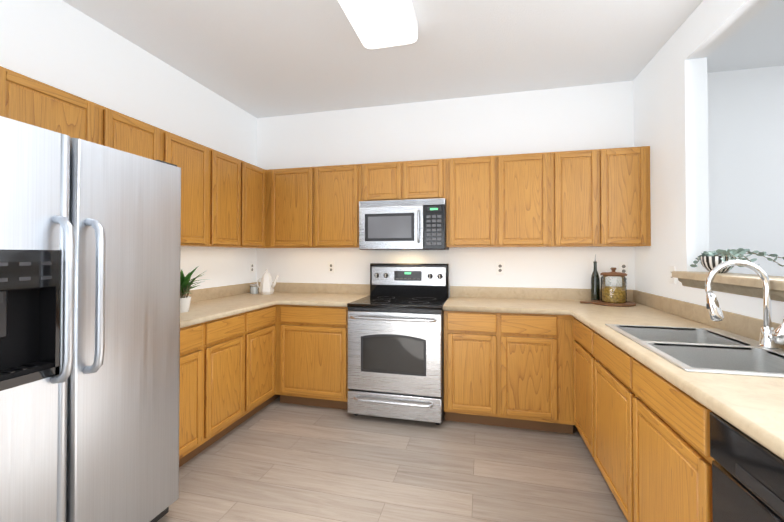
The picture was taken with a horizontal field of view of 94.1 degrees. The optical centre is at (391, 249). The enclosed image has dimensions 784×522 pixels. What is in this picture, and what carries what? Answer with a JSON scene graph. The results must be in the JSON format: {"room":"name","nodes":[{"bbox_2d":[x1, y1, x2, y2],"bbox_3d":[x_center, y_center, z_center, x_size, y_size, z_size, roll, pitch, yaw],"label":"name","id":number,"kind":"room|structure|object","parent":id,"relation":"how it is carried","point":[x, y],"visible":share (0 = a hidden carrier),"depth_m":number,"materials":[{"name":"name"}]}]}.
{"room":"kitchen","nodes":[
{"label":"kitchen","id":0,"kind":"room"},
{"bbox_2d":[0,0,256,289],"bbox_3d":[-2.215,-0.059,1.048,0.100,2.790,5.950,0,-1,14],"label":"wall","id":1,"kind":"structure","parent":0,"point":[63,46],"depth_m":2.52,"materials":[{"name":"white paint"}]},
{"bbox_2d":[0,66,11,118],"bbox_3d":[-1.913,-0.634,1.390,0.322,0.347,0.520,0,-1,14],"label":"upper cabinet","id":2,"kind":"object","parent":1,"relation":"attached to","point":[5,74],"depth_m":1.61,"materials":[{"name":"brown wood"}]},
{"bbox_2d":[12,71,107,145],"bbox_3d":[-1.815,-0.629,1.789,0.322,0.347,0.519,0,-1,14],"label":"upper cabinet","id":3,"kind":"object","parent":1,"relation":"attached to","point":[34,102],"depth_m":1.79,"materials":[{"name":"brown wood"}]},
{"bbox_2d":[104,108,167,161],"bbox_3d":[-1.705,-0.416,2.234,0.322,0.762,0.400,0,-1,14],"label":"upper cabinet","id":4,"kind":"object","parent":1,"relation":"attached to","point":[122,132],"depth_m":2.20,"materials":[{"name":"brown wood"}]},
{"bbox_2d":[168,132,211,246],"bbox_3d":[-1.606,-0.411,2.638,0.322,0.762,0.433,0,-1,14],"label":"upper cabinet","id":5,"kind":"object","parent":1,"relation":"attached to","point":[194,159],"depth_m":2.66,"materials":[{"name":"brown wood"}]},
{"bbox_2d":[186,284,254,303],"bbox_3d":[-1.672,0.385,2.999,0.018,0.100,1.888,0,-1,14],"label":"backsplash","id":6,"kind":"structure","parent":1,"relation":"attached to","point":[230,290],"depth_m":3.33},
{"bbox_2d":[212,149,247,247],"bbox_3d":[-1.503,-0.406,3.058,0.322,0.762,0.432,0,-1,14],"label":"upper cabinet","id":7,"kind":"object","parent":1,"relation":"attached to","point":[229,173],"depth_m":3.03,"materials":[{"name":"brown wood"}]},
{"bbox_2d":[250,262,253,272],"bbox_3d":[-1.474,0.190,3.844,0.006,0.116,0.072,0,-1,14],"label":"electrical outlet","id":8,"kind":"object","parent":1,"relation":"attached to","point":[251,267],"visible":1,"depth_m":3.84,"materials":[{"name":"white plastic"}]},
{"bbox_2d":[248,163,263,247],"bbox_3d":[-1.424,-0.402,3.381,0.322,0.762,0.440,0,-1,14],"label":"upper cabinet","id":9,"kind":"object","parent":1,"relation":"attached to","point":[255,174],"depth_m":3.38,"materials":[{"name":"brown wood"}]},
{"bbox_2d":[157,397,627,521],"bbox_3d":[1.135,1.351,0.208,7.000,0.050,6.150,0,-1,14],"label":"floor","id":10,"kind":"structure","parent":0,"point":[276,460],"depth_m":2.19,"materials":[{"name":"wood"}]},
{"bbox_2d":[0,116,180,521],"bbox_3d":[-1.548,0.454,1.505,0.915,1.773,0.913,0,-1,14],"label":"refrigerator","id":11,"kind":"object","parent":10,"relation":"on","point":[90,241],"visible":0.98,"depth_m":1.40,"materials":[{"name":"grey metal"}]},
{"bbox_2d":[179,340,214,466],"bbox_3d":[-1.548,0.909,2.241,0.618,0.884,0.488,0,-1,14],"label":"base cabinet","id":12,"kind":"object","parent":10,"relation":"on","point":[197,357],"depth_m":2.29,"materials":[{"name":"brown wood"}]},
{"bbox_2d":[215,344,254,441],"bbox_3d":[-1.454,0.913,2.626,0.618,0.884,0.536,0,-1,14],"label":"base cabinet","id":13,"kind":"object","parent":10,"relation":"on","point":[234,363],"depth_m":2.63,"materials":[{"name":"brown wood"}]},
{"bbox_2d":[255,340,274,413],"bbox_3d":[-1.358,0.918,3.015,0.618,0.884,0.498,0,-1,14],"label":"base cabinet","id":14,"kind":"object","parent":10,"relation":"on","point":[264,353],"depth_m":3.01,"materials":[{"name":"brown wood"}]},
{"bbox_2d":[275,308,347,409],"bbox_3d":[-0.617,0.922,3.361,0.695,0.884,0.668,0,-1,14],"label":"base cabinet","id":15,"kind":"object","parent":10,"relation":"on","point":[311,362],"depth_m":3.09,"materials":[{"name":"brown wood"}]},
{"bbox_2d":[180,292,366,343],"bbox_3d":[-1.052,0.453,2.844,1.297,0.040,1.890,0,-1,14],"label":"countertop","id":16,"kind":"structure","parent":15,"relation":"on","point":[245,318],"depth_m":3.01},
{"bbox_2d":[180,267,205,312],"bbox_3d":[-1.442,0.268,2.520,0.396,0.321,0.375,0,-1,14],"label":"plant","id":17,"kind":"object","parent":16,"relation":"on","point":[185,288],"visible":0.62,"depth_m":2.50,"materials":[{"name":"green plant"}]},
{"bbox_2d":[250,284,258,293],"bbox_3d":[-1.391,0.395,3.687,0.082,0.095,0.082,0,-1,14],"label":"jar","id":18,"kind":"object","parent":16,"relation":"on","point":[254,290],"visible":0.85,"depth_m":3.66,"materials":[{"name":"white"}]},
{"bbox_2d":[257,269,278,294],"bbox_3d":[-1.233,0.317,3.619,0.245,0.249,0.144,0,-1,14],"label":"teapot","id":19,"kind":"object","parent":16,"relation":"on","point":[267,285],"visible":1,"depth_m":3.59,"materials":[{"name":"white ceramic"}]},
{"bbox_2d":[347,263,448,424],"bbox_3d":[0.079,0.744,3.134,0.758,1.235,0.736,0,-1,14],"label":"range","id":20,"kind":"object","parent":10,"relation":"on","point":[396,343],"visible":1,"depth_m":2.85,"materials":[{"name":"grey metal"}]},
{"bbox_2d":[443,296,783,521],"bbox_3d":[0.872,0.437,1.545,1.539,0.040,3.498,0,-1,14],"label":"base cabinets","id":21,"kind":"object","parent":10,"relation":"on","point":[669,443],"depth_m":1.70,"materials":[{"name":"brown wood"}]},
{"bbox_2d":[591,254,599,300],"bbox_3d":[1.693,0.237,3.040,0.066,0.395,0.066,0,-1,14],"label":"olive oil bottle","id":22,"kind":"object","parent":21,"relation":"on","point":[595,286],"visible":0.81,"depth_m":3.02,"materials":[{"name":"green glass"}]},
{"bbox_2d":[580,300,635,306],"bbox_3d":[1.718,0.424,2.919,0.395,0.017,0.310,0,-1,14],"label":"serving board","id":23,"kind":"object","parent":21,"relation":"on","point":[626,304],"visible":0.83,"depth_m":2.82,"materials":[{"name":"brown wood"}]},
{"bbox_2d":[600,267,626,302],"bbox_3d":[1.771,0.279,2.918,0.184,0.274,0.184,0,-1,14],"label":"pasta jar","id":24,"kind":"object","parent":23,"relation":"on","point":[612,294],"visible":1,"depth_m":2.86,"materials":[{"name":"clear glass"}]},
{"bbox_2d":[607,324,783,375],"bbox_3d":[1.361,0.514,1.579,0.540,0.207,0.840,0,-1,14],"label":"sink","id":25,"kind":"object","parent":21,"relation":"in","point":[690,349],"depth_m":1.58,"materials":[{"name":"silver metal"}]},
{"bbox_2d":[703,260,783,347],"bbox_3d":[1.481,0.226,1.522,0.255,0.368,0.142,0,-1,14],"label":"faucet","id":26,"kind":"object","parent":21,"relation":"on","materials":[{"name":"silver metal"}]},
{"bbox_2d":[709,411,783,521],"bbox_3d":[1.124,0.890,0.665,0.632,0.883,0.592,0,-1,14],"label":"dishwasher","id":27,"kind":"object","parent":21,"relation":"in","point":[748,475],"depth_m":0.90,"materials":[{"name":"grey metal"}]},
{"bbox_2d":[62,0,783,117],"bbox_3d":[1.135,-1.489,0.243,7.000,0.050,6.150,0,-1,14],"label":"ceiling","id":28,"kind":"structure","parent":0,"point":[263,58],"depth_m":2.58,"materials":[{"name":"white paint"}]},
{"bbox_2d":[338,0,417,48],"bbox_3d":[-0.152,-1.397,1.804,0.365,0.094,1.270,0,-1,14],"label":"ceiling light fixture","id":29,"kind":"object","parent":28,"relation":"attached to","point":[381,23],"visible":1,"depth_m":2.15,"materials":[{"name":"white plastic"}]},
{"bbox_2d":[256,65,783,296],"bbox_3d":[1.856,-0.034,3.163,7.000,2.790,0.100,0,-1,14],"label":"wall","id":30,"kind":"structure","parent":0,"point":[746,153],"depth_m":3.26,"materials":[{"name":"white paint"}]},
{"bbox_2d":[264,166,319,247],"bbox_3d":[-0.930,-0.399,3.606,0.570,0.762,0.373,0,-1,14],"label":"upper cabinet","id":31,"kind":"object","parent":30,"relation":"attached to","point":[291,195],"depth_m":3.47,"materials":[{"name":"brown wood"}]},
{"bbox_2d":[328,262,334,272],"bbox_3d":[-0.619,0.183,3.713,0.072,0.116,0.006,0,-1,14],"label":"electrical outlet","id":32,"kind":"object","parent":30,"relation":"attached to","point":[331,267],"visible":1,"depth_m":3.71,"materials":[{"name":"white plastic"}]},
{"bbox_2d":[320,164,359,247],"bbox_3d":[-0.497,-0.400,3.525,0.518,0.762,0.323,0,-1,14],"label":"upper cabinet","id":33,"kind":"object","parent":30,"relation":"attached to","point":[339,184],"depth_m":3.36,"materials":[{"name":"brown wood"}]},
{"bbox_2d":[360,161,407,200],"bbox_3d":[-0.032,-0.607,3.414,0.435,0.352,0.323,0,-1,14],"label":"upper cabinet","id":34,"kind":"object","parent":30,"relation":"attached to","point":[383,181],"depth_m":3.26,"materials":[{"name":"brown wood"}]},
{"bbox_2d":[359,198,448,249],"bbox_3d":[0.116,-0.213,3.312,0.758,0.429,0.442,0,-1,14],"label":"microwave","id":35,"kind":"object","parent":34,"relation":"attached to","point":[416,224],"visible":0.98,"depth_m":3.14,"materials":[{"name":"grey metal"}]},
{"bbox_2d":[408,158,447,201],"bbox_3d":[0.288,-0.608,3.335,0.435,0.352,0.323,0,-1,14],"label":"upper cabinet","id":36,"kind":"object","parent":30,"relation":"attached to","point":[427,179],"depth_m":3.17,"materials":[{"name":"brown wood"}]},
{"bbox_2d":[255,282,634,299],"bbox_3d":[0.288,0.391,3.480,3.560,0.100,0.018,0,-1,14],"label":"backsplash","id":37,"kind":"structure","parent":30,"relation":"attached to","point":[363,289],"depth_m":3.32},
{"bbox_2d":[446,155,503,247],"bbox_3d":[0.729,-0.404,3.224,0.469,0.762,0.323,0,-1,14],"label":"upper cabinet","id":38,"kind":"object","parent":30,"relation":"attached to","point":[475,204],"depth_m":3.07,"materials":[{"name":"brown wood"}]},
{"bbox_2d":[496,262,503,274],"bbox_3d":[0.983,0.168,3.320,0.072,0.116,0.006,0,-1,14],"label":"electrical outlet","id":39,"kind":"object","parent":30,"relation":"attached to","point":[499,268],"visible":1,"depth_m":3.32,"materials":[{"name":"white plastic"}]},
{"bbox_2d":[504,152,555,246],"bbox_3d":[1.086,-0.405,3.137,0.474,0.762,0.323,0,-1,14],"label":"upper cabinet","id":40,"kind":"object","parent":30,"relation":"attached to","point":[529,216],"depth_m":2.97,"materials":[{"name":"brown wood"}]},
{"bbox_2d":[552,149,607,246],"bbox_3d":[1.510,-0.406,3.033,0.398,0.762,0.323,0,-1,14],"label":"upper cabinet","id":41,"kind":"object","parent":30,"relation":"attached to","point":[591,198],"depth_m":2.88,"materials":[{"name":"brown wood"}]},
{"bbox_2d":[619,262,627,275],"bbox_3d":[1.955,0.161,3.082,0.072,0.116,0.006,0,-1,14],"label":"electrical outlet","id":42,"kind":"object","parent":30,"relation":"attached to","point":[623,267],"visible":0.92,"depth_m":3.08,"materials":[{"name":"white plastic"}]},
{"bbox_2d":[608,146,650,246],"bbox_3d":[1.800,-0.407,2.962,0.408,0.762,0.323,0,-1,14],"label":"upper cabinet","id":43,"kind":"object","parent":30,"relation":"attached to","point":[629,205],"depth_m":2.79,"materials":[{"name":"brown wood"}]},
{"bbox_2d":[633,0,783,323],"bbox_3d":[1.388,-0.070,0.164,0.120,2.790,5.950,0,-1,14],"label":"wall","id":44,"kind":"structure","parent":0,"point":[670,96],"depth_m":2.33,"materials":[{"name":"white paint"}]},
{"bbox_2d":[669,266,675,283],"bbox_3d":[1.885,0.168,2.458,0.009,0.116,0.072,0,-1,14],"label":"light switch","id":45,"kind":"object","parent":44,"relation":"attached to","point":[671,278],"visible":0.85,"depth_m":2.46,"materials":[{"name":"white plastic"}]},
{"bbox_2d":[635,290,750,335],"bbox_3d":[1.611,0.365,1.364,0.018,0.100,3.498,0,-1,14],"label":"backsplash","id":46,"kind":"structure","parent":44,"relation":"attached to","point":[665,304],"depth_m":2.38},
{"bbox_2d":[672,271,783,301],"bbox_3d":[1.300,0.153,-0.198,0.240,0.095,5.190,0,-1,14],"label":"sill","id":47,"kind":"structure","parent":44,"relation":"attached to","point":[750,285],"depth_m":1.81,"materials":[{"name":"laminate"}]},
{"bbox_2d":[690,248,783,272],"bbox_3d":[1.928,0.062,1.994,0.437,0.140,0.479,0,-1,14],"label":"bowl planter","id":48,"kind":"object","parent":47,"relation":"on","point":[710,261],"visible":0.92,"depth_m":2.03,"materials":[{"name":"green"}]}
]}

